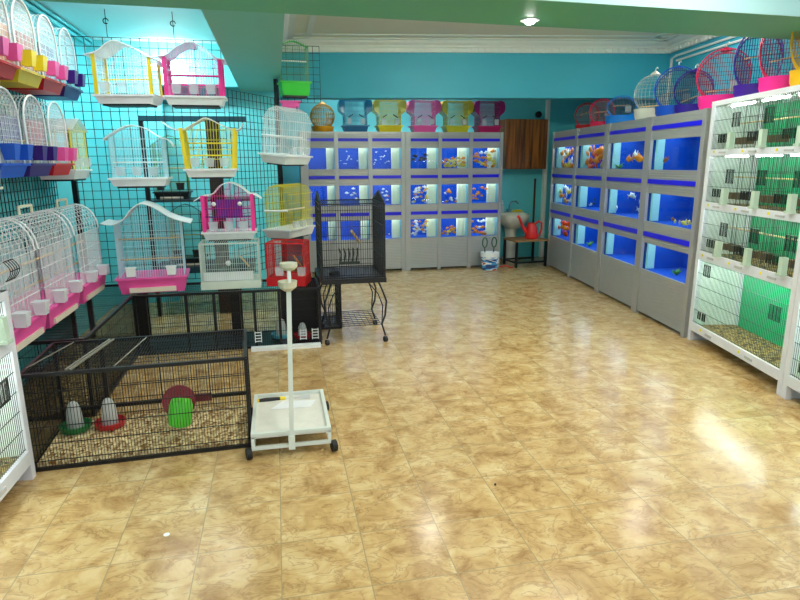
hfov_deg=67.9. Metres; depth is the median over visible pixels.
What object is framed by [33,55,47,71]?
cup
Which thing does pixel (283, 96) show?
tray
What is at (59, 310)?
tray
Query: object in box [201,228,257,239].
tray
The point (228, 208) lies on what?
cage
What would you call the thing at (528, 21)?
recessed light
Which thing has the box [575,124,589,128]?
tray
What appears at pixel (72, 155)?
cup
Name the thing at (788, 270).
tray
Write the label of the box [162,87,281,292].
wall
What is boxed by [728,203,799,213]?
shelf
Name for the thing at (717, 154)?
shelf
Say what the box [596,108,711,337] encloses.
rack
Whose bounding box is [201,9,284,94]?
beam
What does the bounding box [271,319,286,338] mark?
drinker
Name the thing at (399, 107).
cage
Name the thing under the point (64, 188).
wall
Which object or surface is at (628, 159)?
fish
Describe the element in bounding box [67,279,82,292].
cup
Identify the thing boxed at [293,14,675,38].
ceiling
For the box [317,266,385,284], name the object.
tray
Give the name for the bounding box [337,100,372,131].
cage
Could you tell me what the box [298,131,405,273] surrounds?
rack
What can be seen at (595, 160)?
fish
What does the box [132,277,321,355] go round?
cage
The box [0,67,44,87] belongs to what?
tray
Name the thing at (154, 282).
tray
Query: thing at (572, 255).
rack
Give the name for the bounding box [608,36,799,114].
wall
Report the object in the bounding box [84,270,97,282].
cup
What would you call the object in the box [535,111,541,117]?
wall fixture
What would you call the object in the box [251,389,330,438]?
tray
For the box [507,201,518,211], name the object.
faucet
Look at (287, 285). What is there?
cup
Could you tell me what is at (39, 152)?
cup
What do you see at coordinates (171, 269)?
cup
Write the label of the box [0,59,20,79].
tray
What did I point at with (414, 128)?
tray
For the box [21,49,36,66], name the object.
cup
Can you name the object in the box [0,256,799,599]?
floor
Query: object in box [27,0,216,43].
ceiling
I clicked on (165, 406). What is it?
pet feeder
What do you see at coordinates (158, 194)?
tray
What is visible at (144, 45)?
wall
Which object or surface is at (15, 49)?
cup
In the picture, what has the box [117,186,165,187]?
tray
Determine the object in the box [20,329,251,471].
cage
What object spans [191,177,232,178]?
tray
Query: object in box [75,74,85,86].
cup
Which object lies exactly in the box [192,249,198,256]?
cup
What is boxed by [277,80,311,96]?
tray
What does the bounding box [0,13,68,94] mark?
cage
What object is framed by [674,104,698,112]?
tray
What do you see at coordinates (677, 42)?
trim
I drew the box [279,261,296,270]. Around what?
cup
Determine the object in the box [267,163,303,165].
tray
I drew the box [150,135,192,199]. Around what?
cage
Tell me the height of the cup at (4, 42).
0.090 m
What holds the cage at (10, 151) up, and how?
hanging from the grid at (37, 180)
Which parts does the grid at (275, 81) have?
post, post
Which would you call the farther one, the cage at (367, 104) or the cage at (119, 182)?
the cage at (367, 104)
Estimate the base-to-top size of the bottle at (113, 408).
0.160 m
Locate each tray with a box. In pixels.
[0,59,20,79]
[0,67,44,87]
[0,163,30,177]
[3,258,19,281]
[6,76,65,94]
[10,288,83,328]
[11,308,50,351]
[23,163,54,176]
[31,272,105,303]
[32,84,82,100]
[39,169,92,179]
[44,178,85,180]
[48,163,74,175]
[92,94,165,105]
[103,104,157,107]
[107,177,172,186]
[115,268,189,294]
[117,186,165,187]
[151,329,318,351]
[152,190,192,199]
[163,95,227,107]
[170,255,207,265]
[172,105,220,108]
[183,168,238,176]
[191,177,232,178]
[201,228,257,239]
[201,274,261,289]
[209,239,250,241]
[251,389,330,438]
[258,153,312,164]
[262,224,314,238]
[266,273,310,285]
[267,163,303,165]
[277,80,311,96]
[280,100,300,111]
[282,95,307,98]
[311,126,333,131]
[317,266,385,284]
[321,316,338,326]
[341,125,369,131]
[374,125,403,131]
[408,125,437,131]
[440,125,470,131]
[472,126,501,131]
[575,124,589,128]
[590,121,604,126]
[605,115,634,123]
[634,108,655,119]
[655,105,674,115]
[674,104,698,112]
[697,94,733,109]
[721,254,793,277]
[733,83,758,96]
[758,75,789,91]
[789,69,799,85]
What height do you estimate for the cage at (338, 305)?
0.510 m
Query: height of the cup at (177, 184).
0.072 m
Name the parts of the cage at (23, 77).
panel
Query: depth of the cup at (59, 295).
3.76 m
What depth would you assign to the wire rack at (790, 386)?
3.76 m
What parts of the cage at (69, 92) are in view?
panel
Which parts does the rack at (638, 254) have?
panel, plinth panel, tank, glass, fascia panel, glass, fascia panel, tank, glass, fascia panel, plinth panel, glass, tank, fascia panel, glass, fascia panel, tank, glass, fascia panel, tank, panel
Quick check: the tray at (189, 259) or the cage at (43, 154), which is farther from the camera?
the tray at (189, 259)
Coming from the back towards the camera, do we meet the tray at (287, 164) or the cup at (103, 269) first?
the tray at (287, 164)
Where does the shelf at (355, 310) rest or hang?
attached to the cage at (354, 274)
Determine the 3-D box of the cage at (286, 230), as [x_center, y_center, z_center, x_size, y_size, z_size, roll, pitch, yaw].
[-1.069,-0.865,5.763,0.317,0.512,0.521,4,14,20]
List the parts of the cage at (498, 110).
shoulder panel, panel, shoulder panel, shoulder panel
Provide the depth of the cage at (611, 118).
7.38 m
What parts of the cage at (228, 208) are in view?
corner post, corner post, corner post, corner post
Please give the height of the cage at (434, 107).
0.431 m
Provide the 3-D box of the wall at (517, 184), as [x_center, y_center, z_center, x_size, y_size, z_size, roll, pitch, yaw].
[-0.047,-2.101,9.012,7.580,3.050,0.150,-3,13,-11]
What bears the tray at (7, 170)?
on the cage at (10, 151)
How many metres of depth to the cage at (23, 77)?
3.72 m
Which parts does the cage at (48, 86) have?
panel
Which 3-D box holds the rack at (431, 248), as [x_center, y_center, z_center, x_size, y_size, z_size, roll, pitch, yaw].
[0.720,-1.448,8.683,1.420,1.915,0.512,-3,13,-11]
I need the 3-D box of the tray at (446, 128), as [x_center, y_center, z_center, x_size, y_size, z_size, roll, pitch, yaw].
[0.785,-2.421,8.438,0.366,0.092,0.277,-3,13,-11]
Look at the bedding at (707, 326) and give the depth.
4.63 m
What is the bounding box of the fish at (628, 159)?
[626,155,632,161]
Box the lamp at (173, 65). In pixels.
[152,64,188,70]
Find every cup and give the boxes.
[0,36,8,55]
[0,143,20,159]
[6,43,22,61]
[11,311,30,327]
[20,144,32,159]
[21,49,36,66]
[31,299,49,315]
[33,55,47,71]
[33,146,46,159]
[44,146,57,160]
[46,61,58,75]
[51,288,67,302]
[56,65,68,79]
[57,147,68,160]
[66,70,77,83]
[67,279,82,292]
[68,148,76,160]
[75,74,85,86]
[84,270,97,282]
[96,264,108,274]
[124,267,135,276]
[165,265,175,274]
[176,183,184,189]
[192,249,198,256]
[278,279,296,291]
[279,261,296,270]
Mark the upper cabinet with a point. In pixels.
(525, 140)
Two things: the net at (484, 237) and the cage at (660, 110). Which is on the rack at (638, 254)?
the cage at (660, 110)
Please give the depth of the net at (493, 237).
8.49 m
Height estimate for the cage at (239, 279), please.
0.381 m
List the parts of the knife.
handle, blade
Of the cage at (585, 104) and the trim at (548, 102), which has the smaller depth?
the cage at (585, 104)
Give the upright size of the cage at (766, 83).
0.531 m
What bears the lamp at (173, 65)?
attached to the wall at (144, 45)
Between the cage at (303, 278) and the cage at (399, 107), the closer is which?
the cage at (303, 278)
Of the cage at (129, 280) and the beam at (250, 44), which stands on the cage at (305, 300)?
the cage at (129, 280)
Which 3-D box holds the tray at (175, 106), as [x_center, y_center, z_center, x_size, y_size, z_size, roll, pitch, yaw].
[-1.667,-1.587,4.883,0.361,0.016,0.189,-3,13,-11]
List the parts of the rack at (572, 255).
panel, plinth panel, glass, tank, fascia panel, glass, fascia panel, glass, fascia panel, plinth panel, tank, glass, fascia panel, glass, fascia panel, tank, glass, fascia panel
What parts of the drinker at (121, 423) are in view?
dish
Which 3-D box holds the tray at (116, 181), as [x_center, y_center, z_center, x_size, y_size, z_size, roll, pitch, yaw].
[-2.139,-0.981,4.923,0.456,0.068,0.270,-3,13,-11]
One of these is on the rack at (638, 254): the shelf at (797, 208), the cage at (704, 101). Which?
the cage at (704, 101)
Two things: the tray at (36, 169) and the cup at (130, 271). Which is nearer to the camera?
the tray at (36, 169)
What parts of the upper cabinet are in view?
door, door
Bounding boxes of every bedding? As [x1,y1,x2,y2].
[0,456,17,477]
[23,335,137,417]
[37,404,247,466]
[700,325,781,367]
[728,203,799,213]
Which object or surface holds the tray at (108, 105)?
on the cage at (110, 48)
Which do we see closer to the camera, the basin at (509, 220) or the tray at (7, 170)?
the tray at (7, 170)
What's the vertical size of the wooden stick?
0.950 m
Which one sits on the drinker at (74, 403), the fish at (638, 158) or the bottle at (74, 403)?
the bottle at (74, 403)
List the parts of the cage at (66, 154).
panel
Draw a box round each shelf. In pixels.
[323,310,380,327]
[717,154,789,155]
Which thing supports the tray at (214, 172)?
on the cage at (214, 173)
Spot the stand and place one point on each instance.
(290, 422)
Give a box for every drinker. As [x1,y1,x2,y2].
[59,401,90,434]
[94,398,124,430]
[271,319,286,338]
[294,322,311,338]
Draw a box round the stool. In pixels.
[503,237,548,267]
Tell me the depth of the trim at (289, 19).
6.44 m
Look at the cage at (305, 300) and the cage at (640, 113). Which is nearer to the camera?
the cage at (305, 300)
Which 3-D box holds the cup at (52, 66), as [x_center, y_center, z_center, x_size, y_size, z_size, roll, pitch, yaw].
[-2.372,-1.575,4.048,0.080,0.090,0.085,-3,13,-11]
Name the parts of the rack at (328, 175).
panel, tank, tank, fascia panel, fascia panel, tank, fascia panel, plinth panel, tank, tank, tank, fascia panel, fascia panel, fascia panel, plinth panel, tank, tank, fascia panel, fascia panel, tank, plinth panel, fascia panel, glass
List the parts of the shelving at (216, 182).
post, rail, shelf, shelf, post, rail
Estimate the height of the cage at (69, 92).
0.506 m
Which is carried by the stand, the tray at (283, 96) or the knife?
the knife
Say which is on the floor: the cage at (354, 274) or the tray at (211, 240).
the cage at (354, 274)
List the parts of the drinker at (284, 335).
dish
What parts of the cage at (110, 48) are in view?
corner post, corner post, corner post, corner post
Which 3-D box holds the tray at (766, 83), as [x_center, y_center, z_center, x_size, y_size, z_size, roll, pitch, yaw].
[2.688,-1.506,4.170,0.316,0.110,0.253,7,15,31]
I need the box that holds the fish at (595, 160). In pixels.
[591,156,598,163]
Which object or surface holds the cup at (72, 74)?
on the cage at (69, 92)
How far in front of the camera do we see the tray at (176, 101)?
4.77 m
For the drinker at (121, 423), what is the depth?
3.36 m
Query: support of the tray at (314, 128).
on the cage at (329, 128)
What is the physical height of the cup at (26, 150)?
0.090 m
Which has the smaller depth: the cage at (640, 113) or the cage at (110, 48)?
the cage at (110, 48)
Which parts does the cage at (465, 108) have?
shoulder panel, shoulder panel, shoulder panel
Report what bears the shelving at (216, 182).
on the floor
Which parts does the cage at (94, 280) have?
handle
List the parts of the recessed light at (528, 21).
bulb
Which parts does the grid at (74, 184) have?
post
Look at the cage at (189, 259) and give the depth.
6.05 m
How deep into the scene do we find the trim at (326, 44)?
7.32 m
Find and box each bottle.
[66,401,83,428]
[101,398,118,425]
[276,319,286,335]
[298,322,306,335]
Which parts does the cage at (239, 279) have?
sill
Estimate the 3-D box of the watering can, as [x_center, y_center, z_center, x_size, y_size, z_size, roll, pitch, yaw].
[1.909,-1.081,8.758,0.432,0.351,0.202,-4,14,-17]
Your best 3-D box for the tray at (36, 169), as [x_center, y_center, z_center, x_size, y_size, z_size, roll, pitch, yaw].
[-2.455,-0.840,3.837,0.300,0.082,0.398,-3,13,-11]
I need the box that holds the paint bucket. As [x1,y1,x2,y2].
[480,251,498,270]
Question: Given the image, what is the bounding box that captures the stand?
[245,261,337,459]
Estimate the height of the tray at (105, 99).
0.068 m
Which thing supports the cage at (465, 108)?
on the rack at (431, 248)
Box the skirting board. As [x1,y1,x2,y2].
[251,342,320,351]
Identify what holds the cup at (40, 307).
on the cage at (28, 325)
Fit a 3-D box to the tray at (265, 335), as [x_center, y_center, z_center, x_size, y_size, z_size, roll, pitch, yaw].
[-1.431,0.353,5.147,1.426,0.010,0.426,-3,13,-11]
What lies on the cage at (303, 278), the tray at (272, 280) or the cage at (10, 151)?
the tray at (272, 280)
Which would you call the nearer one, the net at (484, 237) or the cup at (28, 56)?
the cup at (28, 56)
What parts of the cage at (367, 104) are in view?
shoulder panel, shoulder panel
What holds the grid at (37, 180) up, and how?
on the floor
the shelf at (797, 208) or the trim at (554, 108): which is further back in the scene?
the trim at (554, 108)
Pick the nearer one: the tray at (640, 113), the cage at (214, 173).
the cage at (214, 173)
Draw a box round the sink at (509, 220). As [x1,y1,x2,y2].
[501,201,529,258]
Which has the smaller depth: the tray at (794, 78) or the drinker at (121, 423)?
the drinker at (121, 423)
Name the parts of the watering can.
spout, handle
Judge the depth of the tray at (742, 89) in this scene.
4.45 m
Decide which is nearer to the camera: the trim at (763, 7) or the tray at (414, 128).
the trim at (763, 7)
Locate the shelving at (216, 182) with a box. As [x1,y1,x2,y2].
[138,115,254,316]
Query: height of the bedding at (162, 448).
0.021 m
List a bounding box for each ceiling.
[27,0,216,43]
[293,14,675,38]
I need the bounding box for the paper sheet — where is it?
[270,400,315,409]
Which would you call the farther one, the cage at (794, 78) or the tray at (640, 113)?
the tray at (640, 113)
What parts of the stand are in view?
stem, frame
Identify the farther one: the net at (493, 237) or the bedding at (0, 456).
the net at (493, 237)
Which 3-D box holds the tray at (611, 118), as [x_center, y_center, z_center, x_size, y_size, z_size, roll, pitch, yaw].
[2.785,-2.249,7.505,0.390,0.150,0.309,4,14,19]
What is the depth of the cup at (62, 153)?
4.12 m
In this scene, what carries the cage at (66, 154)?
hanging from the grid at (37, 180)
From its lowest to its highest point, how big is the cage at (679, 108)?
0.449 m
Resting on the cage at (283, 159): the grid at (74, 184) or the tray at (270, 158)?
the tray at (270, 158)
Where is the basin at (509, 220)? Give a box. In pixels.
[501,212,529,228]
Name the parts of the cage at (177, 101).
corner post, corner post, corner post, corner post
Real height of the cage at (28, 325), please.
0.750 m
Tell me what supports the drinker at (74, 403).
on the cage at (149, 435)
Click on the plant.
(676, 272)
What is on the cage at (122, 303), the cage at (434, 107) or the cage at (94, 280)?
the cage at (94, 280)
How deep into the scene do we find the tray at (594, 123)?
7.75 m
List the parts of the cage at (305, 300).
solid panel, corner panel, solid panel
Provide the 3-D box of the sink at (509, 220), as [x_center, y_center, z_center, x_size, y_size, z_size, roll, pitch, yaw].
[1.756,-1.084,9.293,0.530,0.920,0.473,-3,13,-11]
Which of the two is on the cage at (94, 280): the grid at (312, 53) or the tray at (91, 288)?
the tray at (91, 288)
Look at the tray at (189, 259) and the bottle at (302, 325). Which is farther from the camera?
the tray at (189, 259)
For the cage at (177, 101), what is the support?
hanging from the grid at (74, 184)
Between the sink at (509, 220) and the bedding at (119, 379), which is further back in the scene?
the sink at (509, 220)
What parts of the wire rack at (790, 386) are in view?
drawer, panel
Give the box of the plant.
[671,268,681,274]
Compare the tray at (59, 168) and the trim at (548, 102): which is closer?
the tray at (59, 168)
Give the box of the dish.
[329,271,338,275]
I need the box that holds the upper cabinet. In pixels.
[499,119,547,168]
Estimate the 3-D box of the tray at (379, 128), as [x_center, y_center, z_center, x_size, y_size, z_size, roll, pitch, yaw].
[-0.156,-2.373,8.252,0.366,0.092,0.277,-3,13,-11]
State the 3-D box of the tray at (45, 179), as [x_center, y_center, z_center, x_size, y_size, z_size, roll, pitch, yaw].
[-2.626,-0.945,4.667,0.206,0.016,0.310,-3,13,-11]
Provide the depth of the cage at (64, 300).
3.88 m
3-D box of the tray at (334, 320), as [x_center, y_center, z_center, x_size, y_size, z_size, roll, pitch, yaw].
[-0.685,0.215,5.728,0.166,0.010,0.396,-3,13,-11]
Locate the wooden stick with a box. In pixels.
[532,179,535,222]
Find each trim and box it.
[16,0,94,45]
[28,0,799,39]
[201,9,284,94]
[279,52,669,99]
[282,34,671,53]
[283,14,315,42]
[539,0,799,16]
[539,100,550,256]
[543,100,559,255]
[648,33,719,53]
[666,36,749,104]
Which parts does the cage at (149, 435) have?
rod, rod, rod, post, rod, rail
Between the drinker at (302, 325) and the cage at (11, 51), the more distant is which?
the drinker at (302, 325)
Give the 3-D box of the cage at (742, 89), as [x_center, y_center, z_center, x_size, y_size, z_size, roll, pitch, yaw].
[2.690,-1.772,4.468,0.320,0.496,0.253,7,15,29]
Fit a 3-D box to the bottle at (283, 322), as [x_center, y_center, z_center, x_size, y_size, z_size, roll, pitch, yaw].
[-1.039,0.239,5.198,0.093,0.155,0.093,-3,13,-11]
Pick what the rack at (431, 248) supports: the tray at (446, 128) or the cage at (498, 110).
the cage at (498, 110)
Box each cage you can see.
[0,0,22,79]
[0,0,47,87]
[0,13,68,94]
[0,86,32,177]
[0,95,57,176]
[0,203,83,328]
[0,218,50,351]
[7,101,76,175]
[17,284,144,421]
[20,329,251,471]
[22,27,85,100]
[27,198,108,303]
[36,119,92,180]
[83,40,170,107]
[100,201,192,294]
[103,124,174,187]
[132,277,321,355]
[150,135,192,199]
[156,41,227,108]
[161,117,242,178]
[165,203,207,265]
[194,182,261,241]
[198,238,261,289]
[258,106,312,165]
[262,183,314,238]
[265,239,310,285]
[277,40,311,98]
[310,101,334,131]
[314,190,387,345]
[315,267,341,329]
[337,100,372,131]
[372,100,406,131]
[406,100,440,131]
[439,100,473,131]
[471,101,504,131]
[575,103,598,128]
[589,99,614,126]
[605,95,636,123]
[634,67,673,119]
[654,61,699,115]
[673,64,713,112]
[696,41,752,109]
[733,37,783,96]
[758,38,799,91]
[789,31,799,85]
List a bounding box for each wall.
[0,0,114,380]
[85,40,238,304]
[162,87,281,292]
[279,100,607,265]
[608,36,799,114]
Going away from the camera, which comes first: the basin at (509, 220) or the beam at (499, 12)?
the beam at (499, 12)
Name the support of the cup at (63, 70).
on the cage at (48, 86)
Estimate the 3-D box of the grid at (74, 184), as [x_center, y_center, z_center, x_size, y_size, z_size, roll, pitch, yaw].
[-2.124,-1.014,5.103,1.282,2.710,0.059,-3,13,-11]
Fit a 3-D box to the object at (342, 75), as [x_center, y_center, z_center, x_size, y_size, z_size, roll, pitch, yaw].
[0.841,-2.928,7.564,5.609,0.700,0.220,-1,13,-3]
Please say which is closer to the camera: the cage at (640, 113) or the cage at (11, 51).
the cage at (11, 51)
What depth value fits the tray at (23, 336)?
3.39 m
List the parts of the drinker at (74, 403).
dish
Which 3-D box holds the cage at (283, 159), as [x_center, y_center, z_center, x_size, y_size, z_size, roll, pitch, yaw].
[-1.071,-1.535,5.602,0.324,0.529,0.499,4,14,20]
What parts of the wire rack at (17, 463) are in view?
handle, service door, drawer, panel, drawer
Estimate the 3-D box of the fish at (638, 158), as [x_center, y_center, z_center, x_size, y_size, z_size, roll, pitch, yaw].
[2.437,-1.463,6.095,0.028,0.099,0.162,-8,15,-29]
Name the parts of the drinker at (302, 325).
dish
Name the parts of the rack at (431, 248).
tank, tank, tank, fascia panel, fascia panel, plinth panel, fascia panel, glass, glass, tank, tank, tank, plinth panel, fascia panel, fascia panel, fascia panel, glass, glass, glass, tank, tank, tank, plinth panel, fascia panel, fascia panel, fascia panel, glass, glass, glass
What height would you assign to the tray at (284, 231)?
0.083 m
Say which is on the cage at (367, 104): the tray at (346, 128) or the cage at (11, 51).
the tray at (346, 128)
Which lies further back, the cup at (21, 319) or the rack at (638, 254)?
the rack at (638, 254)
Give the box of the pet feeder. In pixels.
[157,349,211,427]
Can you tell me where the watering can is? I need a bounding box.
[517,215,542,238]
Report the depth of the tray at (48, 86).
4.11 m
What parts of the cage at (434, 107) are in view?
shoulder panel, panel, shoulder panel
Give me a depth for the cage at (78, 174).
4.61 m
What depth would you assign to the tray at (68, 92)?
4.52 m
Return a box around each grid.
[0,37,77,335]
[55,9,235,336]
[227,79,286,328]
[281,45,320,102]
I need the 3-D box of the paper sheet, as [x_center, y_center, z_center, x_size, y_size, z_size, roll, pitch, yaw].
[-0.625,0.613,3.494,0.266,0.002,0.108,-2,13,-9]
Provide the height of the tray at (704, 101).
0.110 m
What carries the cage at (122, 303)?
on the floor
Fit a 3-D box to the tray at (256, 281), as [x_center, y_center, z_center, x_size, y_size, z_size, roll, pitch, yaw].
[-1.422,-0.154,5.048,0.480,0.060,0.300,-3,13,-11]
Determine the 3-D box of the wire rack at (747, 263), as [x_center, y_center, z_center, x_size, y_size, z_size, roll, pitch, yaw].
[2.668,-0.473,4.301,0.450,1.960,1.310,0,13,0]
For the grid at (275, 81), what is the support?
on the floor
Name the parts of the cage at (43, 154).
panel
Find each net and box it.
[482,237,487,251]
[491,237,496,251]
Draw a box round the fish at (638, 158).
[631,153,642,161]
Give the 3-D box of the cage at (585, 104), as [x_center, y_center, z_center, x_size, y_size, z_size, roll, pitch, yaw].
[2.550,-2.496,8.111,0.320,0.364,0.253,4,14,16]
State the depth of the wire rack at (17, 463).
2.77 m
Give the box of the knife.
[257,394,309,402]
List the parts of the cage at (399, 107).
shoulder panel, shoulder panel, shoulder panel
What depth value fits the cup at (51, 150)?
3.91 m
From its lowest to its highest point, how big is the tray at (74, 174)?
0.073 m
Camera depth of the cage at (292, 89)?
5.54 m
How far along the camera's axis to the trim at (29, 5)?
4.97 m
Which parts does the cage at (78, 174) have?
corner post, corner post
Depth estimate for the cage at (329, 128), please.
7.97 m
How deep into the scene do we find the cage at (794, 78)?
3.82 m
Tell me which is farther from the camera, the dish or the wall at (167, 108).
the wall at (167, 108)
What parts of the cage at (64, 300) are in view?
handle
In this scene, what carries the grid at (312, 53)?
attached to the wall at (167, 108)
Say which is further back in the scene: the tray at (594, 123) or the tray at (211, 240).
the tray at (594, 123)
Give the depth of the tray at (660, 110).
5.61 m
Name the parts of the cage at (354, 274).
leg, leg, frame, leg, leg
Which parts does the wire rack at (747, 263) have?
service door, drawer, service door, drawer, service door, drawer, service door, service door, panel, service door, drawer, service door, service door, drawer, service door, service door, drawer, service door, service door, drawer, service door, service door, service door, service door, panel, service door, drawer, service door, service door, service door, drawer, service door, drawer, service door, service door, service door, service door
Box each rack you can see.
[0,290,35,501]
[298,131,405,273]
[405,132,503,269]
[546,124,607,291]
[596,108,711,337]
[687,85,799,395]
[781,268,799,398]
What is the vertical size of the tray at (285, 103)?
0.113 m
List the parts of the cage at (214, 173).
corner post, corner post, corner post, corner post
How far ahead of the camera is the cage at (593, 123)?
7.75 m
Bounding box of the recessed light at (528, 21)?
[520,18,539,24]
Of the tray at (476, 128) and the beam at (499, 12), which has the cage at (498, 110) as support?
the tray at (476, 128)
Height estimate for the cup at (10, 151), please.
0.090 m
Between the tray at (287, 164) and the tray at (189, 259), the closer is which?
the tray at (287, 164)

